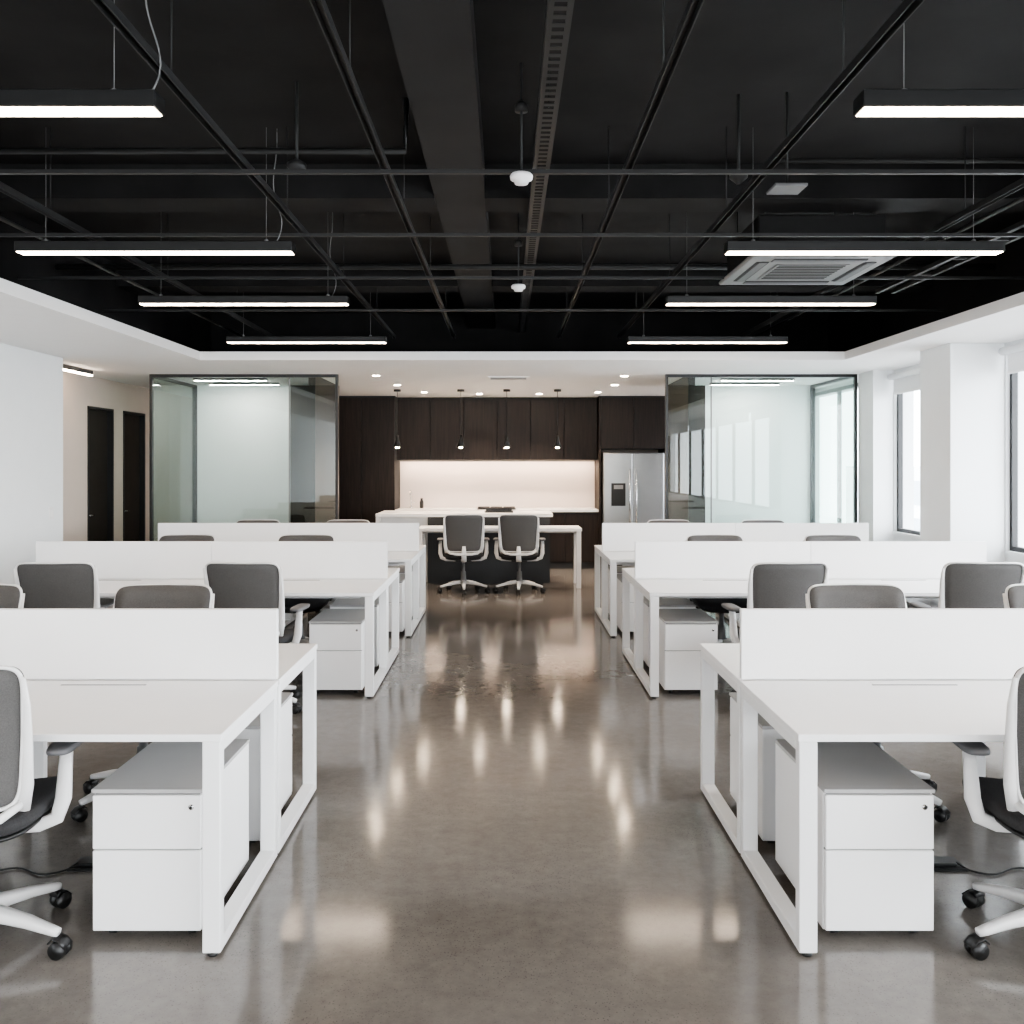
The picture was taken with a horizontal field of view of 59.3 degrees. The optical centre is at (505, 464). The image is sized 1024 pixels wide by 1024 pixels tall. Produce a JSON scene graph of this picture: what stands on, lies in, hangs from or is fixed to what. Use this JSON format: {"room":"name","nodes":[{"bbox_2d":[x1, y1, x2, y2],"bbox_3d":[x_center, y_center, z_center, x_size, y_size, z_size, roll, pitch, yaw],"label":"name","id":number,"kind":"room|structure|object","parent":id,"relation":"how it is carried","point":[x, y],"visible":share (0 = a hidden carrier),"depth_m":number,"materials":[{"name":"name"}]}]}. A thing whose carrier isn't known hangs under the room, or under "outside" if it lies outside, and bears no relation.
{"room":"open-plan office","nodes":[
{"label":"open-plan office","id":0,"kind":"room"},
{"bbox_2d":[0,343,62,583],"bbox_3d":[-4.505,0.270,2.750,0.150,2.680,12.500,0,0,0],"label":"wall","id":1,"kind":"structure","parent":0,"point":[31,382],"depth_m":8.35,"materials":[{"name":"paint"}]},
{"bbox_2d":[63,371,191,540],"bbox_3d":[-4.865,0.270,11.750,0.570,2.680,5.700,0,0,0],"label":"wall","id":2,"kind":"structure","parent":0,"point":[172,412],"depth_m":11.76,"materials":[{"name":"paint"}]},
{"bbox_2d":[87,406,113,540],"bbox_3d":[-5.054,0.451,11.100,0.132,2.318,0.698,0,0,0],"label":"door","id":3,"kind":"structure","parent":2,"relation":"in","point":[100,421],"depth_m":11.23,"materials":[{"name":"wood"}]},
{"bbox_2d":[123,411,144,540],"bbox_3d":[-5.054,0.451,12.100,0.132,2.318,0.698,0,0,0],"label":"door","id":4,"kind":"structure","parent":2,"relation":"in","point":[133,422],"depth_m":12.23,"materials":[{"name":"wood"}]},
{"bbox_2d":[197,385,288,522],"bbox_3d":[-3.550,0.270,12.150,1.300,2.680,0.100,0,0,0],"label":"wall","id":5,"kind":"structure","parent":0,"point":[243,430],"depth_m":12.10,"materials":[{"name":"paint"}]},
{"bbox_2d":[290,385,307,522],"bbox_3d":[-2.580,0.270,12.150,0.640,2.680,0.100,0,0,0],"label":"wall panel","id":6,"kind":"object","parent":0,"point":[298,394],"visible":0.29,"depth_m":12.10,"materials":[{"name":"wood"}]},
{"bbox_2d":[308,378,334,522],"bbox_3d":[-2.300,0.270,11.380,0.080,2.680,1.440,0,0,0],"label":"wall","id":7,"kind":"structure","parent":0,"point":[321,392],"depth_m":11.02,"materials":[{"name":"glass"}]},
{"bbox_2d":[0,569,1023,1023],"bbox_3d":[-0.400,1.685,5.750,11.200,0.150,18.500,0,0,0],"label":"floor","id":8,"kind":"structure","parent":0,"point":[511,828],"depth_m":3.48,"materials":[{"name":"concrete"}]},
{"bbox_2d":[0,584,24,607],"bbox_3d":[-2.700,1.109,4.347,0.673,1.001,0.641,0,0,-1],"label":"office chair","id":9,"kind":"object","parent":8,"relation":"on","point":[11,595],"visible":0.24,"depth_m":4.57,"materials":[{"name":"white plastic"}]},
{"bbox_2d":[0,862,78,874],"bbox_3d":[-1.859,1.597,3.563,0.305,0.022,0.080,0,0,0],"label":"power cable","id":10,"kind":"object","parent":8,"relation":"on","point":[25,869],"visible":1,"depth_m":3.56,"materials":[{"name":"black plastic"}]},
{"bbox_2d":[0,665,82,960],"bbox_3d":[-1.766,1.109,2.974,0.673,1.001,0.641,0,0,-8],"label":"office chair","id":11,"kind":"object","parent":8,"relation":"on","point":[26,802],"visible":0.88,"depth_m":2.87,"materials":[{"name":"white plastic"}]},
{"bbox_2d":[13,562,113,607],"bbox_3d":[-2.868,1.109,5.923,0.673,1.001,0.641,0,0,-4],"label":"office chair","id":12,"kind":"object","parent":8,"relation":"on","point":[44,584],"visible":0.26,"depth_m":5.69,"materials":[{"name":"fabric"}]},
{"bbox_2d":[67,856,92,871],"bbox_3d":[-1.660,1.599,3.620,0.160,0.022,0.120,0,0,0],"label":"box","id":13,"kind":"object","parent":8,"relation":"on","point":[85,864],"visible":0.48,"depth_m":3.58,"materials":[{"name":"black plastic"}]},
{"bbox_2d":[70,583,214,821],"bbox_3d":[-1.740,1.109,4.347,0.673,1.001,0.641,0,0,1],"label":"office chair","id":14,"kind":"object","parent":8,"relation":"on","point":[154,595],"visible":0.2,"depth_m":4.57,"materials":[{"name":"fabric"}]},
{"bbox_2d":[0,608,316,956],"bbox_3d":[-2.290,1.100,3.690,2.720,1.020,1.500,0,0,0],"label":"desk","id":15,"kind":"object","parent":8,"relation":"on","point":[204,675],"visible":0.9,"depth_m":3.68,"materials":[{"name":"white laminate"}]},
{"bbox_2d":[91,739,248,932],"bbox_3d":[-1.214,1.353,3.318,0.376,0.513,0.568,0,0,0],"label":"drawer pedestal","id":16,"kind":"object","parent":8,"relation":"on","point":[147,813],"visible":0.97,"depth_m":3.04,"materials":[{"name":"white laminate"}]},
{"bbox_2d":[159,534,216,540],"bbox_3d":[-2.780,1.109,7.627,0.673,1.001,0.641,0,0,0],"label":"office chair","id":17,"kind":"object","parent":8,"relation":"on","point":[173,537],"visible":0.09,"depth_m":7.87,"materials":[{"name":"fabric"}]},
{"bbox_2d":[36,541,399,698],"bbox_3d":[-2.270,1.100,6.950,2.720,1.020,1.500,0,0,0],"label":"desk","id":18,"kind":"object","parent":8,"relation":"on","point":[310,569],"visible":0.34,"depth_m":6.94,"materials":[{"name":"white laminate"}]},
{"bbox_2d":[149,374,338,600],"bbox_3d":[-3.090,0.270,11.350,2.220,2.680,1.500,0,0,0],"label":"glass wall","id":19,"kind":"structure","parent":8,"relation":"on","point":[165,377],"depth_m":10.62,"materials":[{"name":"grey metal"}]},
{"bbox_2d":[203,562,309,713],"bbox_3d":[-1.652,1.109,5.923,0.673,1.001,0.641,0,0,4],"label":"office chair","id":20,"kind":"object","parent":8,"relation":"on","point":[233,584],"visible":0.5,"depth_m":5.70,"materials":[{"name":"fabric"}]},
{"bbox_2d":[235,692,292,842],"bbox_3d":[-1.214,1.353,4.062,0.376,0.513,0.568,0,0,0],"label":"drawer pedestal","id":21,"kind":"object","parent":8,"relation":"on","point":[251,732],"visible":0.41,"depth_m":3.78,"materials":[{"name":"metal"}]},
{"bbox_2d":[158,523,425,636],"bbox_3d":[-2.210,1.100,9.150,2.660,1.020,1.500,0,0,0],"label":"desk","id":22,"kind":"object","parent":8,"relation":"on","point":[404,548],"visible":0.38,"depth_m":9.13,"materials":[{"name":"white laminate"}]},
{"bbox_2d":[278,534,337,642],"bbox_3d":[-1.740,1.109,7.627,0.673,1.001,0.641,0,0,0],"label":"office chair","id":23,"kind":"object","parent":8,"relation":"on","point":[316,604],"visible":0.23,"depth_m":7.54,"materials":[{"name":"white plastic"}]},
{"bbox_2d":[309,609,364,692],"bbox_3d":[-1.194,1.353,6.578,0.376,0.513,0.568,0,0,0],"label":"drawer pedestal","id":24,"kind":"object","parent":8,"relation":"on","point":[339,634],"visible":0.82,"depth_m":6.30,"materials":[{"name":"white laminate"}]},
{"bbox_2d":[316,520,369,614],"bbox_3d":[-1.759,1.109,9.757,0.673,1.001,0.641,0,0,2],"label":"office chair","id":25,"kind":"object","parent":8,"relation":"on","point":[329,521],"visible":0.02,"depth_m":10.00,"materials":[{"name":"white plastic"}]},
{"bbox_2d":[329,596,378,666],"bbox_3d":[-1.194,1.353,7.322,0.376,0.513,0.568,0,0,0],"label":"drawer pedestal","id":26,"kind":"object","parent":8,"relation":"on","point":[340,603],"visible":0.29,"depth_m":7.06,"materials":[{"name":"metal"}]},
{"bbox_2d":[388,574,404,631],"bbox_3d":[-1.164,1.353,8.778,0.376,0.513,0.568,0,0,0],"label":"drawer pedestal","id":27,"kind":"object","parent":8,"relation":"on","point":[401,576],"visible":0.29,"depth_m":8.50,"materials":[{"name":"metal"}]},
{"bbox_2d":[437,514,489,594],"bbox_3d":[-0.538,1.109,11.393,0.673,1.001,0.641,0,0,-4],"label":"office chair","id":28,"kind":"object","parent":8,"relation":"on","point":[463,539],"visible":1,"depth_m":11.19,"materials":[{"name":"white plastic"}]},
{"bbox_2d":[376,510,552,582],"bbox_3d":[-0.570,1.137,12.720,2.420,0.945,0.880,0,0,0],"label":"kitchen island","id":29,"kind":"object","parent":8,"relation":"on","point":[491,569],"visible":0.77,"depth_m":12.30,"materials":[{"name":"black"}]},
{"bbox_2d":[419,526,581,587],"bbox_3d":[-0.085,1.218,11.995,2.150,0.785,0.550,0,0,0],"label":"bar table","id":30,"kind":"object","parent":8,"relation":"on","point":[423,530],"visible":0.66,"depth_m":11.73,"materials":[{"name":"white laminate"}]},
{"bbox_2d":[339,396,664,568],"bbox_3d":[0.000,0.271,14.249,5.500,2.678,0.698,0,0,0],"label":"kitchen cabinets","id":31,"kind":"object","parent":8,"relation":"on","point":[429,428],"visible":0.52,"depth_m":13.97,"materials":[{"name":"brown wood"}]},
{"bbox_2d":[396,508,598,511],"bbox_3d":[-0.140,0.710,14.255,3.150,0.040,0.650,0,0,0],"label":"countertop","id":32,"kind":"structure","parent":31,"relation":"in","point":[550,509],"depth_m":13.96,"materials":[{"name":"white stone"}]},
{"bbox_2d":[399,460,595,461],"bbox_3d":[-0.135,-0.066,14.390,3.130,0.021,0.060,0,0,0],"label":"under-cabinet light","id":33,"kind":"object","parent":31,"relation":"attached to","point":[399,460],"visible":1,"depth_m":14.36,"materials":[{"name":"grey metal"}]},
{"bbox_2d":[493,514,545,594],"bbox_3d":[0.169,1.109,11.393,0.673,1.001,0.641,0,0,3],"label":"office chair","id":34,"kind":"object","parent":8,"relation":"on","point":[518,538],"visible":1,"depth_m":11.19,"materials":[{"name":"fabric"}]},
{"bbox_2d":[608,566,634,613],"bbox_3d":[1.278,1.353,9.522,0.376,0.513,0.568,0,0,0],"label":"drawer pedestal","id":35,"kind":"object","parent":8,"relation":"on","point":[619,568],"visible":0.18,"depth_m":9.59,"materials":[{"name":"metal"}]},
{"bbox_2d":[617,574,633,631],"bbox_3d":[1.278,1.353,8.778,0.376,0.513,0.568,0,0,0],"label":"drawer pedestal","id":36,"kind":"object","parent":8,"relation":"on","point":[619,576],"visible":0.23,"depth_m":8.52,"materials":[{"name":"metal"}]},
{"bbox_2d":[601,453,663,565],"bbox_3d":[1.970,0.700,14.184,0.940,1.780,0.792,0,0,0],"label":"refrigerator","id":37,"kind":"object","parent":8,"relation":"on","point":[632,484],"visible":0.57,"depth_m":13.85,"materials":[{"name":"grey metal"}]},
{"bbox_2d":[643,595,695,666],"bbox_3d":[1.298,1.353,7.322,0.376,0.513,0.568,0,0,0],"label":"drawer pedestal","id":38,"kind":"object","parent":8,"relation":"on","point":[664,603],"visible":0.18,"depth_m":7.12,"materials":[{"name":"white laminate"}]},
{"bbox_2d":[647,520,699,608],"bbox_3d":[1.819,1.109,9.757,0.673,1.001,0.641,0,0,-3],"label":"office chair","id":39,"kind":"object","parent":8,"relation":"on","point":[649,521],"visible":0.04,"depth_m":10.00,"materials":[{"name":"white plastic"}]},
{"bbox_2d":[659,609,717,692],"bbox_3d":[1.298,1.353,6.578,0.376,0.513,0.568,0,0,0],"label":"drawer pedestal","id":40,"kind":"object","parent":8,"relation":"on","point":[681,631],"visible":0.78,"depth_m":6.30,"materials":[{"name":"metal"}]},
{"bbox_2d":[685,534,746,642],"bbox_3d":[1.820,1.109,7.627,0.673,1.001,0.641,0,0,0],"label":"office chair","id":41,"kind":"object","parent":8,"relation":"on","point":[713,605],"visible":0.25,"depth_m":7.53,"materials":[{"name":"white plastic"}]},
{"bbox_2d":[594,523,868,636],"bbox_3d":[2.330,1.100,9.150,2.720,1.020,1.500,0,0,0],"label":"desk","id":42,"kind":"object","parent":8,"relation":"on","point":[617,547],"visible":0.38,"depth_m":9.13,"materials":[{"name":"white laminate"}]},
{"bbox_2d":[729,692,783,842],"bbox_3d":[1.263,1.353,4.062,0.376,0.513,0.568,0,0,0],"label":"drawer pedestal","id":43,"kind":"object","parent":8,"relation":"on","point":[767,735],"visible":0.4,"depth_m":3.78,"materials":[{"name":"metal"}]},
{"bbox_2d":[665,374,857,600],"bbox_3d":[3.010,0.270,11.350,2.260,2.680,1.500,0,0,0],"label":"glass wall","id":44,"kind":"structure","parent":8,"relation":"on","point":[840,377],"depth_m":10.62,"materials":[{"name":"grey metal"}]},
{"bbox_2d":[721,562,828,709],"bbox_3d":[1.781,1.109,5.923,0.673,1.001,0.641,0,0,-3],"label":"office chair","id":45,"kind":"object","parent":8,"relation":"on","point":[770,584],"visible":0.27,"depth_m":5.69,"materials":[{"name":"fabric"}]},
{"bbox_2d":[622,541,985,698],"bbox_3d":[2.350,1.100,6.950,2.720,1.020,1.500,0,0,0],"label":"desk","id":46,"kind":"object","parent":8,"relation":"on","point":[664,569],"visible":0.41,"depth_m":6.94,"materials":[{"name":"white laminate"}]},
{"bbox_2d":[803,534,860,540],"bbox_3d":[2.850,1.109,7.627,0.673,1.001,0.641,0,0,0],"label":"office chair","id":47,"kind":"object","parent":8,"relation":"on","point":[815,537],"visible":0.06,"depth_m":7.87,"materials":[{"name":"white plastic"}]},
{"bbox_2d":[775,739,934,932],"bbox_3d":[1.263,1.353,3.318,0.376,0.513,0.568,0,0,0],"label":"drawer pedestal","id":48,"kind":"object","parent":8,"relation":"on","point":[875,816],"visible":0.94,"depth_m":3.04,"materials":[{"name":"metal"}]},
{"bbox_2d":[700,608,1023,956],"bbox_3d":[2.315,1.100,3.690,2.720,1.020,1.500,0,0,0],"label":"desk","id":49,"kind":"object","parent":8,"relation":"on","point":[814,675],"visible":0.92,"depth_m":3.68,"materials":[{"name":"white laminate"}]},
{"bbox_2d":[805,583,950,821],"bbox_3d":[1.780,1.109,4.347,0.673,1.001,0.641,0,0,-1],"label":"office chair","id":50,"kind":"object","parent":8,"relation":"on","point":[841,595],"visible":0.1,"depth_m":4.58,"materials":[{"name":"white plastic"}]},
{"bbox_2d":[905,598,938,607],"bbox_3d":[3.406,1.353,7.322,0.376,0.513,0.568,0,0,0],"label":"drawer pedestal","id":51,"kind":"object","parent":8,"relation":"on","point":[933,602],"visible":0.02,"depth_m":7.23,"materials":[{"name":"metal"}]},
{"bbox_2d":[934,856,967,871],"bbox_3d":[1.750,1.599,3.620,0.160,0.022,0.120,0,0,0],"label":"box","id":52,"kind":"object","parent":8,"relation":"on","point":[941,863],"visible":0.57,"depth_m":3.58,"materials":[{"name":"black plastic"}]},
{"bbox_2d":[910,562,1023,607],"bbox_3d":[3.047,1.109,5.923,0.673,1.001,0.641,0,0,6],"label":"office chair","id":53,"kind":"object","parent":8,"relation":"on","point":[962,584],"visible":0.24,"depth_m":5.69,"materials":[{"name":"fabric"}]},
{"bbox_2d":[953,667,1023,960],"bbox_3d":[1.846,1.109,2.974,0.673,1.001,0.641,0,0,8],"label":"office chair","id":54,"kind":"object","parent":8,"relation":"on","point":[1002,800],"visible":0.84,"depth_m":2.94,"materials":[{"name":"white plastic"}]},
{"bbox_2d":[956,862,1023,874],"bbox_3d":[1.950,1.597,3.563,0.305,0.022,0.080,0,0,0],"label":"power cable","id":55,"kind":"object","parent":8,"relation":"on","point":[1009,869],"visible":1,"depth_m":3.55,"materials":[{"name":"black plastic"}]},
{"bbox_2d":[1003,584,1023,607],"bbox_3d":[2.780,1.109,4.347,0.673,1.001,0.641,0,0,1],"label":"office chair","id":56,"kind":"object","parent":8,"relation":"on","point":[1013,597],"visible":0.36,"depth_m":4.57,"materials":[{"name":"white plastic"}]},
{"bbox_2d":[0,212,1023,351],"bbox_3d":[0.165,-1.470,3.750,7.570,0.740,14.500,0,0,0],"label":"ceiling","id":57,"kind":"structure","parent":0,"point":[831,331],"depth_m":10.90,"materials":[{"name":"paint"}]},
{"bbox_2d":[63,364,92,375],"bbox_3d":[-4.700,-1.037,9.850,0.040,0.064,0.700,0,0,0],"label":"light","id":58,"kind":"object","parent":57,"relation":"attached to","point":[68,368],"visible":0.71,"depth_m":9.83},
{"bbox_2d":[0,0,164,116],"bbox_3d":[-1.880,-1.495,2.940,1.500,0.686,0.090,0,0,0],"label":"linear pendant light","id":59,"kind":"object","parent":57,"relation":"hanging from","point":[113,102],"visible":1,"depth_m":2.90,"materials":[{"name":"black plastic"}]},
{"bbox_2d":[0,216,260,345],"bbox_3d":[-2.950,-1.440,3.675,0.025,0.025,14.250,0,0,0],"label":"conduit","id":60,"kind":"object","parent":57,"relation":"attached to","point":[2,219],"visible":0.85,"depth_m":6.71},
{"bbox_2d":[145,0,161,88],"bbox_3d":[-1.157,-1.524,2.943,0.029,0.624,0.054,0,0,32],"label":"power flex","id":61,"kind":"object","parent":57,"relation":"hanging from","point":[157,80],"visible":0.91,"depth_m":2.95,"materials":[{"name":"grey plastic"}]},
{"bbox_2d":[14,127,295,254],"bbox_3d":[-1.905,-1.495,4.900,1.500,0.686,0.090,0,0,0],"label":"linear pendant light","id":62,"kind":"object","parent":57,"relation":"hanging from","point":[45,247],"visible":0.98,"depth_m":4.86,"materials":[{"name":"black plastic"}]},
{"bbox_2d":[0,98,408,153],"bbox_3d":[-1.992,-1.692,4.500,3.015,0.275,0.031,0,0,0],"label":"pipe","id":63,"kind":"object","parent":57,"relation":"attached to","point":[405,100],"visible":0.94,"depth_m":4.49,"materials":[{"name":"metal"}]},
{"bbox_2d":[193,378,266,380],"bbox_3d":[-3.400,-1.052,11.100,0.900,0.033,0.050,0,0,0],"label":"recessed light","id":64,"kind":"object","parent":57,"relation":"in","point":[194,379],"visible":1,"depth_m":11.08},
{"bbox_2d":[138,294,349,305],"bbox_3d":[-1.880,-1.495,6.470,1.500,0.686,0.090,0,0,0],"label":"linear pendant light","id":65,"kind":"object","parent":57,"relation":"hanging from","point":[160,300],"visible":0.9,"depth_m":6.43,"materials":[{"name":"black plastic"}]},
{"bbox_2d":[209,383,279,384],"bbox_3d":[-3.400,-1.052,11.700,0.900,0.033,0.050,0,0,0],"label":"recessed light","id":66,"kind":"object","parent":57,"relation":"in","point":[209,383],"visible":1,"depth_m":11.68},
{"bbox_2d":[287,81,305,168],"bbox_3d":[-1.000,-1.610,4.300,0.090,0.440,0.090,0,0,0],"label":"sprinkler","id":67,"kind":"object","parent":57,"relation":"hanging from","point":[296,163],"visible":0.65,"depth_m":4.29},
{"bbox_2d":[226,292,386,343],"bbox_3d":[-1.880,-1.495,8.500,1.500,0.686,0.090,0,0,0],"label":"linear pendant light","id":68,"kind":"object","parent":57,"relation":"hanging from","point":[243,339],"visible":0.91,"depth_m":8.46,"materials":[{"name":"black plastic"}]},
{"bbox_2d":[511,213,525,291],"bbox_3d":[0.090,-1.548,6.550,0.106,0.565,0.106,0,0,0],"label":"smoke detector","id":69,"kind":"object","parent":57,"relation":"hanging from","point":[518,287],"visible":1,"depth_m":6.53,"materials":[{"name":"white plastic"}]},
{"bbox_2d":[510,63,532,185],"bbox_3d":[0.070,-1.555,4.100,0.106,0.550,0.106,0,0,0],"label":"smoke detector","id":70,"kind":"object","parent":57,"relation":"hanging from","point":[520,178],"visible":1,"depth_m":4.09,"materials":[{"name":"white plastic"}]},
{"bbox_2d":[55,264,995,269],"bbox_3d":[0.150,-1.540,7.000,7.300,0.042,0.042,0,0,0],"label":"pipe","id":71,"kind":"object","parent":57,"relation":"attached to","point":[57,266],"visible":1,"depth_m":6.98,"materials":[{"name":"metal"}]},
{"bbox_2d":[518,0,574,332],"bbox_3d":[0.190,-1.710,3.675,0.090,0.240,14.250,0,0,0],"label":"cable tray","id":72,"kind":"object","parent":57,"relation":"attached to","point":[551,7],"visible":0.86,"depth_m":4.11,"materials":[{"name":"metal"}]},
{"bbox_2d":[627,335,787,343],"bbox_3d":[1.900,-1.495,8.500,1.500,0.686,0.090,0,0,0],"label":"linear pendant light","id":73,"kind":"object","parent":57,"relation":"hanging from","point":[643,339],"visible":0.88,"depth_m":8.46,"materials":[{"name":"black plastic"}]},
{"bbox_2d":[729,94,747,184],"bbox_3d":[1.150,-1.610,4.450,0.090,0.440,0.090,0,0,0],"label":"sprinkler","id":74,"kind":"object","parent":57,"relation":"hanging from","point":[737,179],"visible":0.66,"depth_m":4.44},
{"bbox_2d":[709,383,779,384],"bbox_3d":[3.100,-1.052,11.700,0.900,0.033,0.050,0,0,0],"label":"recessed light","id":75,"kind":"object","parent":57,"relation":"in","point":[709,383],"visible":0.75,"depth_m":11.68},
{"bbox_2d":[720,378,793,380],"bbox_3d":[3.100,-1.052,11.100,0.900,0.033,0.050,0,0,0],"label":"recessed light","id":76,"kind":"object","parent":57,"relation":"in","point":[721,379],"visible":1,"depth_m":11.08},
{"bbox_2d":[665,294,876,305],"bbox_3d":[1.900,-1.495,6.470,1.500,0.686,0.090,0,0,0],"label":"linear pendant light","id":77,"kind":"object","parent":57,"relation":"hanging from","point":[686,300],"visible":0.94,"depth_m":6.43,"materials":[{"name":"black plastic"}]},
{"bbox_2d":[766,92,807,194],"bbox_3d":[1.380,-1.590,4.425,0.160,0.480,0.150,0,0,0],"label":"wireless access point","id":78,"kind":"object","parent":57,"relation":"attached to","point":[786,188],"visible":0.9,"depth_m":4.41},
{"bbox_2d":[724,127,1004,254],"bbox_3d":[1.945,-1.495,4.900,1.500,0.686,0.090,0,0,0],"label":"linear pendant light","id":79,"kind":"object","parent":57,"relation":"hanging from","point":[973,247],"visible":0.96,"depth_m":4.86,"materials":[{"name":"black plastic"}]},
{"bbox_2d":[755,195,1023,335],"bbox_3d":[2.850,-1.470,3.675,0.025,0.025,14.250,0,0,0],"label":"conduit","id":80,"kind":"object","parent":57,"relation":"attached to","point":[1020,199],"visible":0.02,"depth_m":6.40,"materials":[{"name":"metal"}]},
{"bbox_2d":[779,158,1023,162],"bbox_3d":[2.650,-1.690,5.000,2.300,0.025,0.025,0,0,0],"label":"conduit","id":81,"kind":"object","parent":57,"relation":"attached to","point":[783,160],"visible":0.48,"depth_m":4.99,"materials":[{"name":"metal"}]},
{"bbox_2d":[853,0,1023,116],"bbox_3d":[1.900,-1.495,2.940,1.500,0.686,0.090,0,0,0],"label":"linear pendant light","id":82,"kind":"object","parent":57,"relation":"hanging from","point":[904,102],"visible":1,"depth_m":2.90,"materials":[{"name":"black plastic"}]},
{"bbox_2d":[875,219,1023,293],"bbox_3d":[3.030,-1.385,1.875,0.160,0.030,10.650,0,0,0],"label":"tray","id":83,"kind":"object","parent":57,"relation":"attached to","point":[959,260],"visible":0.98,"depth_m":6.21,"materials":[{"name":"metal"}]},
{"bbox_2d":[0,0,1023,312],"bbox_3d":[-0.400,-1.915,5.750,11.200,0.150,18.500,0,0,0],"label":"pipes","id":84,"kind":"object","parent":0,"point":[242,61],"depth_m":4.52,"materials":[{"name":"metal"}]},
{"bbox_2d":[382,0,494,328],"bbox_3d":[-0.285,-1.745,3.715,0.310,0.190,14.330,0,0,0],"label":"ceiling beam","id":85,"kind":"structure","parent":84,"relation":"attached to","point":[434,41],"depth_m":4.25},
{"bbox_2d":[0,164,1023,211],"bbox_3d":[0.165,-1.735,5.650,7.450,0.210,0.300,0,0,0],"label":"cross beam","id":86,"kind":"structure","parent":84,"relation":"attached to","point":[69,193],"depth_m":5.50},
{"bbox_2d":[0,0,1023,337],"bbox_3d":[0.150,-1.586,3.075,7.300,0.508,13.050,0,0,0],"label":"grid","id":87,"kind":"object","parent":84,"relation":"hanging from","point":[107,8],"depth_m":4.41,"materials":[{"name":"metal"}]},
{"bbox_2d":[115,263,932,291],"bbox_3d":[0.165,-1.735,8.350,7.450,0.210,0.300,0,0,0],"label":"cross beam","id":88,"kind":"structure","parent":84,"relation":"attached to","point":[156,285],"depth_m":8.20,"materials":[{"name":"metal"}]},
{"bbox_2d":[719,212,896,284],"bbox_3d":[2.020,-1.570,6.150,0.920,0.519,0.920,0,0,0],"label":"air conditioner","id":89,"kind":"object","parent":84,"relation":"attached to","point":[741,269],"depth_m":5.80,"materials":[{"name":"plastic"}]},
{"bbox_2d":[0,278,1023,397],"bbox_3d":[-0.500,-1.113,5.750,11.000,0.085,18.500,0,0,0],"label":"ceiling soffit","id":90,"kind":"structure","parent":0,"point":[30,319],"depth_m":9.30,"materials":[{"name":"paint"}]},
{"bbox_2d":[488,376,528,379],"bbox_3d":[0.030,-1.062,11.000,0.500,0.015,0.300,0,0,0],"label":"ceiling vent","id":91,"kind":"object","parent":90,"relation":"in","point":[489,377],"depth_m":10.93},
{"bbox_2d":[601,450,657,452],"bbox_3d":[-0.075,0.270,14.675,10.150,2.680,0.150,0,0,0],"label":"wall","id":92,"kind":"structure","parent":0,"point":[602,451],"depth_m":14.60,"materials":[{"name":"paint"}]},
{"bbox_2d":[400,462,594,507],"bbox_3d":[-0.140,0.307,14.592,3.150,0.765,0.014,0,0,0],"label":"backsplash","id":93,"kind":"structure","parent":92,"relation":"attached to","point":[439,484],"depth_m":14.58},
{"bbox_2d":[668,378,694,522],"bbox_3d":[2.200,0.270,11.380,0.080,2.680,1.440,0,0,0],"label":"wall","id":94,"kind":"structure","parent":0,"point":[681,393],"depth_m":11.08,"materials":[{"name":"glass"}]},
{"bbox_2d":[695,385,704,522],"bbox_3d":[2.420,0.270,12.150,0.520,2.680,0.100,0,0,0],"label":"wall panel","id":95,"kind":"object","parent":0,"point":[699,389],"visible":0.21,"depth_m":12.10,"materials":[{"name":"glass"}]},
{"bbox_2d":[705,385,809,522],"bbox_3d":[3.410,0.270,12.150,1.460,2.680,0.100,0,0,0],"label":"wall","id":96,"kind":"structure","parent":0,"point":[761,433],"depth_m":12.10,"materials":[{"name":"paint"}]},
{"bbox_2d":[815,339,1023,564],"bbox_3d":[4.490,0.270,5.550,0.220,2.680,18.100,0,0,0],"label":"window frame","id":97,"kind":"structure","parent":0,"point":[908,398],"depth_m":10.15,"materials":[{"name":"paint"}]},
{"bbox_2d":[815,384,852,522],"bbox_3d":[4.410,0.105,11.975,0.100,2.270,2.450,0,0,0],"label":"window","id":98,"kind":"structure","parent":97,"relation":"in","point":[838,390],"depth_m":11.96,"materials":[{"name":"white glass"}]},
{"bbox_2d":[858,370,893,540],"bbox_3d":[4.264,0.270,10.385,0.229,2.680,0.430,0,0,0],"label":"pier","id":99,"kind":"object","parent":97,"relation":"attached to","point":[875,391],"visible":0.64,"depth_m":10.17,"materials":[{"name":"paint"}]},
{"bbox_2d":[887,367,919,394],"bbox_3d":[4.333,-0.907,9.330,0.074,0.234,1.620,0,0,0],"label":"roller blind","id":100,"kind":"object","parent":97,"relation":"attached to","point":[905,381],"visible":0.35,"depth_m":9.77,"materials":[{"name":"fabric"}]},
{"bbox_2d":[893,393,919,538],"bbox_3d":[4.410,-0.125,9.325,0.100,1.810,1.650,0,0,0],"label":"window","id":101,"kind":"structure","parent":97,"relation":"in","point":[900,528],"depth_m":10.11,"materials":[{"name":"metal"}]},
{"bbox_2d":[998,342,1023,373],"bbox_3d":[4.333,-0.907,6.525,0.074,0.234,2.650,0,0,0],"label":"roller blind","id":102,"kind":"object","parent":97,"relation":"attached to","point":[1015,352],"visible":1,"depth_m":7.68,"materials":[{"name":"fabric"}]},
{"bbox_2d":[1004,373,1023,557],"bbox_3d":[4.410,-0.125,2.340,0.100,1.810,11.080,0,0,0],"label":"window","id":103,"kind":"structure","parent":97,"relation":"in","point":[1014,376],"depth_m":7.84,"materials":[{"name":"metal"}]},
{"bbox_2d":[920,343,1004,561],"bbox_3d":[4.140,0.270,8.190,0.480,2.680,0.580,0,0,0],"label":"column","id":104,"kind":"structure","parent":0,"point":[962,385],"depth_m":7.90,"materials":[{"name":"paint"}]},
{"label":"outside","id":105,"kind":"structure","parent":0,"visible":0},
{"bbox_3d":[32.650,13.710,35.000,54.700,0.200,150.000,0,0,0],"label":"ground","id":106,"kind":"structure","parent":105,"visible":0},
{"bbox_2d":[846,466,919,530],"bbox_3d":[36.975,6.860,35.000,6.050,13.500,110.000,0,0,0],"label":"neighbouring building","id":107,"kind":"structure","parent":106,"relation":"on","point":[849,469],"depth_m":88.32,"materials":[{"name":"white"}]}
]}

